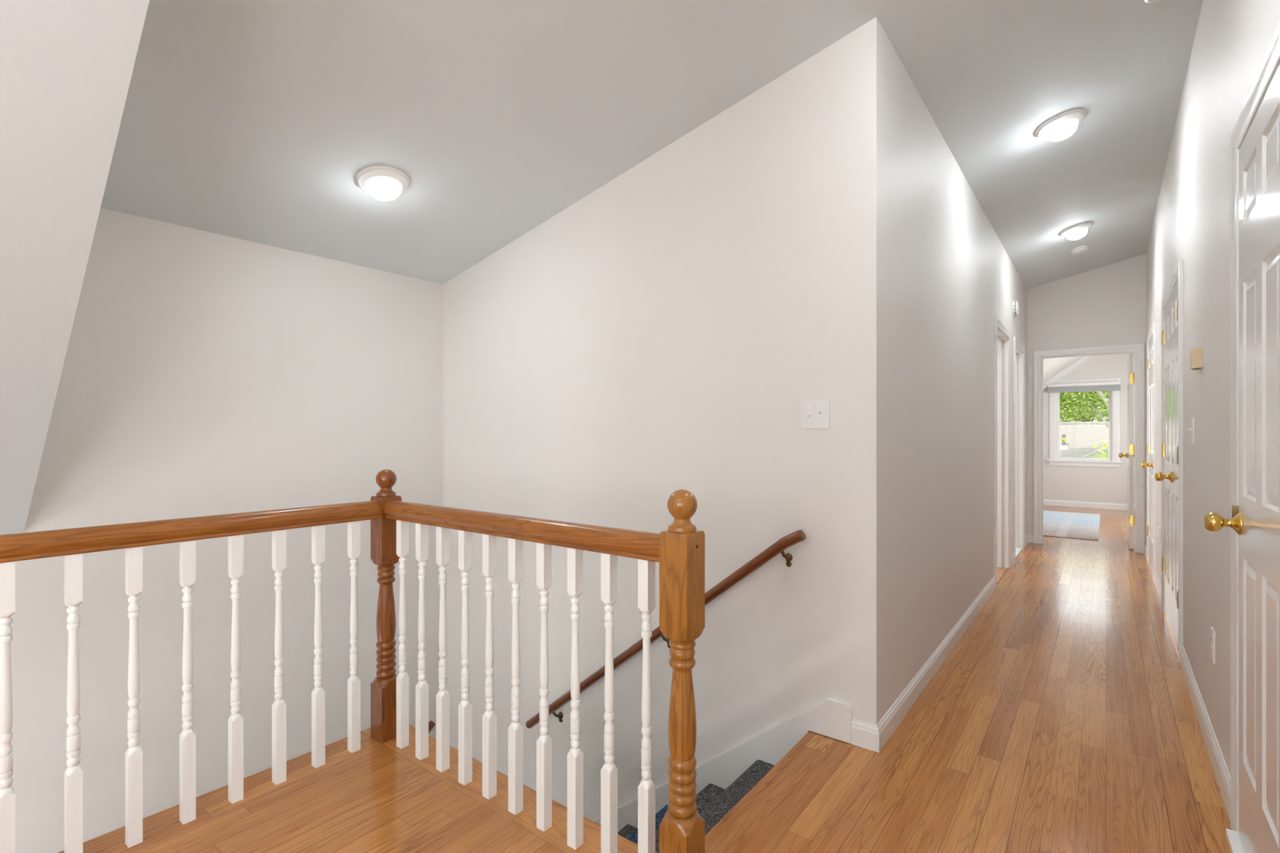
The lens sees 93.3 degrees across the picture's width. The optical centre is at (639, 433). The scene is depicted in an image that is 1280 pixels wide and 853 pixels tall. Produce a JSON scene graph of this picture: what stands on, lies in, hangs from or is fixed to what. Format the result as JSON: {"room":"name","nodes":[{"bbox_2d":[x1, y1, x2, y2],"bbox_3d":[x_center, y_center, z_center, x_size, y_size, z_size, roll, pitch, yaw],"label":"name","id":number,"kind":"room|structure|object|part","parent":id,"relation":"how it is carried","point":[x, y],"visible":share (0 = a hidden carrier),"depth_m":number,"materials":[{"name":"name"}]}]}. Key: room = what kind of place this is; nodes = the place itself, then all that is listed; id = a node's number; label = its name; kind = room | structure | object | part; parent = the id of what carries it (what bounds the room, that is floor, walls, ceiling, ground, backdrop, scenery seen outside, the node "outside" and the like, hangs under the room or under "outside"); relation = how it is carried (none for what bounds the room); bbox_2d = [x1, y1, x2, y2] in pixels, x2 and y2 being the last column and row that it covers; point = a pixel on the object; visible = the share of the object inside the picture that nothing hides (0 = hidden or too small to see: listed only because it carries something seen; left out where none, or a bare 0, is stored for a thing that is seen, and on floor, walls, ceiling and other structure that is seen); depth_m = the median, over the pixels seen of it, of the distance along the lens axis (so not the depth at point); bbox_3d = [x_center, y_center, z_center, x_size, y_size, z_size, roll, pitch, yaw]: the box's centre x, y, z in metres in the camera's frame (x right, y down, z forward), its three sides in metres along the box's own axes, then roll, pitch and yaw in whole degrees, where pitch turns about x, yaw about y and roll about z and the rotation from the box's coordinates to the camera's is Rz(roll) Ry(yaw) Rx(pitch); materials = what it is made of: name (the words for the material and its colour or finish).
{"room":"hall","nodes":[
{"label":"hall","id":0,"kind":"room"},
{"bbox_2d":[4,532,23,852],"bbox_3d":[-3.374,2.250,1.284,0.001,3.699,2.912,0,0,38],"label":"wall","id":1,"kind":"structure","parent":0,"point":[17,624],"depth_m":2.42,"materials":[{"name":"paint"}]},
{"bbox_2d":[0,0,149,534],"bbox_3d":[-2.469,-0.533,0.586,2.286,1.867,2.912,0,0,38],"label":"wall","id":2,"kind":"structure","parent":0,"point":[66,66],"depth_m":1.57,"materials":[{"name":"paint"}]},
{"bbox_2d":[23,207,443,852],"bbox_3d":[-1.890,1.561,3.208,0.001,5.078,1.946,0,0,38],"label":"wall","id":3,"kind":"structure","parent":0,"point":[204,373],"depth_m":2.96,"materials":[{"name":"paint"}]},
{"bbox_2d":[428,720,435,733],"bbox_3d":[-1.804,2.442,3.251,0.082,1.228,1.567,0,0,38],"label":"wall handrail","id":4,"kind":"object","parent":3,"relation":"attached to","point":[431,724],"visible":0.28,"depth_m":3.82,"materials":[{"name":"brown wood"}]},
{"bbox_2d":[57,505,1231,852],"bbox_3d":[1.909,1.318,4.603,5.800,0.244,14.620,0,0,38],"label":"floor","id":5,"kind":"structure","parent":0,"point":[1063,718],"depth_m":2.10,"materials":[{"name":"brown wood"}]},
{"bbox_2d":[0,469,704,852],"bbox_3d":[-0.998,0.671,1.250,1.488,1.057,1.883,0,0,38],"label":"balustrade","id":6,"kind":"object","parent":5,"relation":"on","point":[679,550],"visible":1,"depth_m":1.82,"materials":[{"name":"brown wood"}]},
{"bbox_3d":[-1.554,0.297,1.679,0.064,0.069,1.719,0,0,38],"label":"handrail","id":7,"kind":"part","parent":6,"relation":"part of","materials":[{"name":"brown wood"}]},
{"bbox_3d":[-1.004,0.671,2.392,0.083,1.057,0.083,0,0,38],"label":"newel post","id":8,"kind":"part","parent":6,"relation":"part of","materials":[{"name":"brown wood"}]},
{"bbox_3d":[-0.449,0.297,1.963,1.323,0.069,0.064,0,0,38],"label":"handrail","id":9,"kind":"part","parent":6,"relation":"part of","materials":[{"name":"brown wood"}]},
{"bbox_3d":[0.107,0.671,1.534,0.083,1.057,0.083,0,0,38],"label":"newel post","id":10,"kind":"part","parent":6,"relation":"part of","materials":[{"name":"brown wood"}]},
{"bbox_2d":[617,760,774,852],"bbox_3d":[-0.591,2.082,2.827,2.520,1.396,0.959,0,0,38],"label":"staircase","id":11,"kind":"structure","parent":5,"relation":"attached to","point":[713,802],"depth_m":2.41,"materials":[{"name":"grey carpet"}]},
{"bbox_2d":[1043,510,1100,540],"bbox_3d":[5.466,1.195,8.166,1.180,0.008,2.690,0,0,38],"label":"rug","id":12,"kind":"object","parent":5,"relation":"on","point":[1082,526],"visible":0.57,"depth_m":7.81,"materials":[{"name":"white fabric"}]},
{"bbox_2d":[1226,828,1244,852],"bbox_3d":[1.595,1.192,1.495,0.134,0.019,0.686,0,0,38],"label":"trim","id":13,"kind":"structure","parent":5,"relation":"on","point":[1233,837],"depth_m":1.75,"materials":[{"name":"white paint"}]},
{"bbox_2d":[100,0,1202,289],"bbox_3d":[0.394,-1.386,3.081,3.773,0.815,10.360,0,0,38],"label":"ceiling","id":14,"kind":"structure","parent":0,"point":[255,121],"depth_m":2.53,"materials":[{"name":"paint"}]},
{"bbox_2d":[355,165,409,200],"bbox_3d":[-1.174,-1.127,2.765,0.224,0.111,0.228,0,0,22],"label":"ceiling light","id":15,"kind":"object","parent":14,"relation":"attached to","point":[384,183],"visible":1,"depth_m":2.71,"materials":[{"name":"white glass"}]},
{"bbox_2d":[1035,109,1085,141],"bbox_3d":[2.277,-1.649,3.277,0.224,0.111,0.228,0,0,22],"label":"ceiling light","id":16,"kind":"object","parent":14,"relation":"attached to","point":[1060,126],"visible":1,"depth_m":3.22,"materials":[{"name":"white glass"}]},
{"bbox_2d":[1058,222,1092,239],"bbox_3d":[3.581,-1.649,4.967,0.224,0.111,0.228,0,0,22],"label":"ceiling light","id":17,"kind":"object","parent":14,"relation":"attached to","point":[1077,231],"visible":1,"depth_m":4.91,"materials":[{"name":"white glass"}]},
{"bbox_2d":[1070,244,1088,254],"bbox_3d":[4.002,-1.665,5.502,0.137,0.063,0.136,0,0,20],"label":"smoke detector","id":18,"kind":"object","parent":14,"relation":"attached to","point":[1081,249],"visible":1,"depth_m":5.46,"materials":[{"name":"white plastic"}]},
{"bbox_2d":[1144,0,1161,3],"bbox_3d":[2.049,-1.746,2.361,0.137,0.063,0.136,0,0,20],"label":"smoke detector","id":19,"kind":"object","parent":14,"relation":"attached to","point":[1145,1],"visible":1,"depth_m":2.40,"materials":[{"name":"white plastic"}]},
{"bbox_2d":[443,17,876,821],"bbox_3d":[-0.201,1.262,3.133,2.767,5.676,0.001,0,0,38],"label":"wall","id":20,"kind":"structure","parent":0,"point":[666,331],"depth_m":2.76,"materials":[{"name":"paint"}]},
{"bbox_2d":[525,529,805,728],"bbox_3d":[0.023,1.016,2.909,1.626,1.263,0.088,0,0,38],"label":"wall handrail","id":21,"kind":"object","parent":20,"relation":"attached to","point":[797,536],"visible":0.87,"depth_m":2.63,"materials":[{"name":"brown wood"}]},
{"bbox_3d":[0.614,0.425,2.426,0.094,0.046,0.046,-35,-20,32],"label":"rail","id":22,"kind":"part","parent":21,"relation":"part of","materials":[{"name":"brown wood"}]},
{"bbox_2d":[593,697,852,831],"bbox_3d":[-0.062,2.052,3.013,2.221,2.004,0.020,0,0,38],"label":"trim","id":23,"kind":"structure","parent":20,"relation":"attached to","point":[831,717],"depth_m":2.54,"materials":[{"name":"white paint"}]},
{"bbox_2d":[800,398,830,428],"bbox_3d":[0.701,-0.077,2.426,0.118,0.118,0.019,0,0,38],"label":"light switch","id":24,"kind":"object","parent":20,"relation":"attached to","point":[815,413],"visible":1,"depth_m":2.42,"materials":[{"name":"white plastic"}]},
{"bbox_2d":[851,718,879,752],"bbox_3d":[0.860,1.153,2.305,0.104,0.094,0.014,0,0,38],"label":"baseboard","id":25,"kind":"structure","parent":20,"relation":"attached to","point":[864,735],"depth_m":2.30,"materials":[{"name":"white paint"}]},
{"bbox_2d":[876,17,1026,724],"bbox_3d":[2.575,-0.188,4.466,0.001,2.776,5.502,0,0,38],"label":"wall","id":26,"kind":"structure","parent":0,"point":[944,273],"depth_m":2.92,"materials":[{"name":"paint"}]},
{"bbox_2d":[876,533,1028,751],"bbox_3d":[2.576,1.153,4.456,0.014,0.094,5.516,0,0,38],"label":"baseboard","id":27,"kind":"structure","parent":26,"relation":"attached to","point":[887,725],"depth_m":2.91,"materials":[{"name":"white paint"}]},
{"bbox_2d":[994,315,1011,587],"bbox_3d":[2.990,0.147,5.095,0.148,2.105,0.940,0,0,38],"label":"trim","id":28,"kind":"structure","parent":26,"relation":"attached to","point":[1002,335],"depth_m":5.39,"materials":[{"name":"white paint"}]},
{"bbox_2d":[1012,301,1018,316],"bbox_3d":[3.503,-1.160,5.633,0.043,0.140,0.140,0,0,38],"label":"fire alarm","id":29,"kind":"object","parent":26,"relation":"attached to","point":[1015,304],"visible":1,"depth_m":5.59,"materials":[{"name":"white plastic"}]},
{"bbox_2d":[1013,336,1025,561],"bbox_3d":[3.716,0.147,6.037,0.148,2.105,0.880,0,0,38],"label":"trim","id":30,"kind":"structure","parent":26,"relation":"attached to","point":[1019,349],"depth_m":6.30,"materials":[{"name":"white paint"}]},
{"bbox_2d":[1043,355,1084,383],"bbox_3d":[6.192,-0.926,7.904,2.850,0.988,4.120,0,0,38],"label":"ceiling","id":31,"kind":"structure","parent":0,"point":[1051,366],"depth_m":9.16,"materials":[{"name":"paint"}]},
{"bbox_2d":[1026,253,1146,546],"bbox_3d":[4.654,-0.297,6.337,1.006,2.993,0.001,0,0,38],"label":"wall","id":32,"kind":"structure","parent":0,"point":[1104,305],"depth_m":6.33,"materials":[{"name":"paint"}]},
{"bbox_2d":[1027,533,1033,542],"bbox_3d":[4.649,1.153,6.331,1.002,0.094,0.014,0,0,38],"label":"baseboard","id":33,"kind":"structure","parent":32,"relation":"attached to","point":[1030,535],"depth_m":6.61,"materials":[{"name":"white paint"}]},
{"bbox_2d":[1043,352,1134,504],"bbox_3d":[7.450,-0.110,9.535,2.850,2.620,0.001,0,0,38],"label":"wall","id":34,"kind":"structure","parent":0,"point":[1060,482],"depth_m":9.67,"materials":[{"name":"paint"}]},
{"bbox_2d":[1043,355,1121,466],"bbox_3d":[6.951,-0.437,9.951,1.531,1.944,0.150,0,0,38],"label":"window","id":35,"kind":"structure","parent":34,"relation":"attached to","point":[1113,460],"depth_m":9.76,"materials":[{"name":"white paint"}]},
{"bbox_3d":[7.181,0.127,9.787,0.710,0.624,0.030,0,0,38],"label":"sash","id":36,"kind":"part","parent":35,"relation":"part of","materials":[{"name":"white paint"}]},
{"bbox_3d":[7.202,-0.457,9.814,0.710,0.623,0.030,0,0,38],"label":"sash","id":37,"kind":"part","parent":35,"relation":"part of","materials":[{"name":"glass"}]},
{"bbox_2d":[1048,381,1120,392],"bbox_3d":[7.127,-0.734,9.716,0.936,0.138,0.063,0,0,38],"label":"window shade","id":38,"kind":"object","parent":35,"relation":"attached to","point":[1099,386],"visible":1,"depth_m":9.68,"materials":[{"name":"white paint"}]},
{"bbox_3d":[7.127,-0.674,9.717,0.932,0.018,0.054,0,0,38],"label":"rail","id":39,"kind":"part","parent":38,"relation":"part of","materials":[{"name":"grey fabric"}]},
{"bbox_3d":[7.175,0.487,9.779,0.966,0.095,0.150,0,0,38],"label":"sill","id":40,"kind":"part","parent":35,"relation":"part of","materials":[{"name":"white paint"}]},
{"bbox_2d":[1043,499,1134,510],"bbox_3d":[7.446,1.153,9.529,2.850,0.094,0.014,0,0,38],"label":"baseboard","id":41,"kind":"structure","parent":34,"relation":"attached to","point":[1046,502],"depth_m":9.73,"materials":[{"name":"white paint"}]},
{"bbox_2d":[1146,0,1279,774],"bbox_3d":[1.888,-0.297,1.928,0.001,2.993,10.360,0,0,38],"label":"wall","id":42,"kind":"structure","parent":0,"point":[1191,224],"depth_m":2.44,"materials":[{"name":"paint"}]},
{"bbox_2d":[1141,320,1155,582],"bbox_3d":[4.444,0.147,5.217,0.209,2.105,0.974,0,0,38],"label":"door","id":43,"kind":"structure","parent":42,"relation":"in","point":[1150,464],"depth_m":5.20,"materials":[{"name":"white paint"}]},
{"bbox_3d":[4.183,0.262,4.983,0.080,0.065,0.065,0,0,38],"label":"knob","id":44,"kind":"part","parent":43,"relation":"part of","materials":[{"name":"gold metal"}]},
{"bbox_3d":[4.439,0.180,5.221,0.035,2.016,0.820,0,0,38],"label":"panel","id":45,"kind":"part","parent":43,"relation":"part of","materials":[{"name":"white paint"}]},
{"bbox_3d":[4.472,0.147,5.195,0.138,2.105,0.974,0,0,38],"label":"frame","id":46,"kind":"part","parent":43,"relation":"part of","materials":[{"name":"white paint"}]},
{"bbox_2d":[1158,526,1159,543],"bbox_3d":[3.870,0.760,4.504,0.008,0.116,0.072,0,0,38],"label":"wall outlet","id":47,"kind":"object","parent":42,"relation":"attached to","point":[1158,526],"visible":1,"depth_m":4.49,"materials":[{"name":"white plastic"}]},
{"bbox_2d":[1154,259,1182,662],"bbox_3d":[3.223,0.147,3.633,0.209,2.105,1.244,0,0,38],"label":"door","id":48,"kind":"structure","parent":42,"relation":"in","point":[1171,476],"depth_m":3.54,"materials":[{"name":"white paint"}]},
{"bbox_3d":[3.095,0.258,3.574,0.080,0.065,0.065,0,0,38],"label":"knob","id":49,"kind":"part","parent":48,"relation":"part of","materials":[{"name":"gold metal"}]},
{"bbox_3d":[3.384,0.180,3.854,0.035,2.016,0.544,0,0,38],"label":"panel","id":50,"kind":"part","parent":48,"relation":"part of","materials":[{"name":"white paint"}]},
{"bbox_3d":[3.050,0.180,3.421,0.035,2.016,0.544,0,0,38],"label":"panel","id":51,"kind":"part","parent":48,"relation":"part of","materials":[{"name":"white paint"}]},
{"bbox_2d":[1144,544,1230,820],"bbox_3d":[3.434,1.153,3.944,0.014,0.094,5.280,0,0,38],"label":"baseboard","id":52,"kind":"structure","parent":42,"relation":"attached to","point":[1220,769],"depth_m":2.33,"materials":[{"name":"white paint"}]},
{"bbox_2d":[1188,417,1194,443],"bbox_3d":[2.528,-0.012,2.773,0.019,0.118,0.075,0,0,38],"label":"light switch","id":53,"kind":"object","parent":42,"relation":"attached to","point":[1192,428],"visible":1,"depth_m":2.76,"materials":[{"name":"white plastic"}]},
{"bbox_3d":[2.533,-0.012,2.770,0.006,0.118,0.075,0,0,38],"label":"plate","id":54,"kind":"part","parent":53,"relation":"part of","materials":[{"name":"white plastic"}]},
{"bbox_2d":[1190,348,1202,369],"bbox_3d":[2.353,-0.311,2.555,0.035,0.084,0.080,0,0,38],"label":"thermostat","id":55,"kind":"object","parent":42,"relation":"attached to","point":[1196,354],"visible":0.89,"depth_m":2.53,"materials":[{"name":"beige plastic"}]},
{"bbox_2d":[1210,626,1215,663],"bbox_3d":[2.129,0.788,2.248,0.008,0.116,0.072,0,0,38],"label":"wall outlet","id":56,"kind":"object","parent":42,"relation":"attached to","point":[1212,631],"visible":1,"depth_m":2.23,"materials":[{"name":"white plastic"}]},
{"bbox_2d":[1203,20,1279,852],"bbox_3d":[1.595,0.147,1.524,0.209,2.105,0.756,0,0,38],"label":"door","id":57,"kind":"structure","parent":42,"relation":"in","point":[1254,522],"depth_m":1.57,"materials":[{"name":"white paint"}]},
{"bbox_3d":[1.698,0.261,1.762,0.080,0.065,0.065,0,0,38],"label":"knob","id":58,"kind":"part","parent":57,"relation":"part of","materials":[{"name":"gold metal"}]},
{"bbox_3d":[1.762,0.235,1.786,0.018,0.040,0.008,0,0,38],"label":"strike plate","id":59,"kind":"part","parent":57,"relation":"part of","materials":[{"name":"gold metal"}]},
{"bbox_3d":[1.624,0.147,1.502,0.138,2.105,0.756,0,0,38],"label":"frame","id":60,"kind":"part","parent":57,"relation":"part of","materials":[{"name":"white paint"}]},
{"bbox_3d":[1.590,0.180,1.528,0.035,2.016,0.600,0,0,38],"label":"panel","id":61,"kind":"part","parent":57,"relation":"part of","materials":[{"name":"white paint"}]},
{"label":"outside","id":62,"kind":"structure","parent":0,"visible":0},
{"label":"ground","id":63,"kind":"structure","parent":62,"visible":0},
{"bbox_2d":[1059,424,1108,458],"bbox_3d":[17.655,2.025,24.522,14.000,4.750,9.600,0,0,38],"label":"neighbor house","id":64,"kind":"structure","parent":63,"relation":"on","point":[1081,440],"depth_m":23.34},
{"bbox_2d":[1059,434,1067,449],"bbox_3d":[16.346,0.367,23.316,0.240,0.625,0.221,0,0,38],"label":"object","id":65,"kind":"object","parent":64,"relation":"attached to","point":[1061,447],"depth_m":23.26,"materials":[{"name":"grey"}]},
{"bbox_2d":[1059,391,1108,458],"bbox_3d":[14.175,0.713,18.291,5.365,7.412,6.897,0,0,38],"label":"leafy tree","id":66,"kind":"object","parent":63,"relation":"on","point":[1079,397],"visible":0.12,"depth_m":19.86,"materials":[{"name":"green plant"}]},
{"bbox_2d":[1059,391,1108,424],"bbox_3d":[21.696,0.603,30.257,11.139,7.609,4.170,0,0,31],"label":"leafy tree","id":67,"kind":"object","parent":63,"relation":"on","point":[1069,419],"visible":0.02,"depth_m":29.49,"materials":[{"name":"plant"}]},
{"label":"wall","id":68,"kind":"structure","parent":0,"visible":0},
{"bbox_2d":[1033,343,1144,553],"bbox_3d":[4.708,0.152,6.371,0.931,2.095,0.156,0,0,38],"label":"trim","id":69,"kind":"structure","parent":68,"relation":"attached to","point":[1138,348],"depth_m":6.26,"materials":[{"name":"white paint"}]},
{"bbox_2d":[1118,353,1134,549],"bbox_3d":[5.268,0.184,6.492,0.195,2.008,0.745,0,0,38],"label":"door","id":70,"kind":"structure","parent":68,"relation":"in","point":[1130,455],"depth_m":6.21,"materials":[{"name":"white paint"}]},
{"bbox_3d":[5.407,0.250,6.766,0.080,0.065,0.065,0,0,38],"label":"knob","id":71,"kind":"part","parent":70,"relation":"part of","materials":[{"name":"gold metal"}]},
{"bbox_3d":[5.271,0.184,6.496,0.035,2.008,0.735,0,0,38],"label":"panel","id":72,"kind":"part","parent":70,"relation":"part of","materials":[{"name":"white paint"}]}
]}

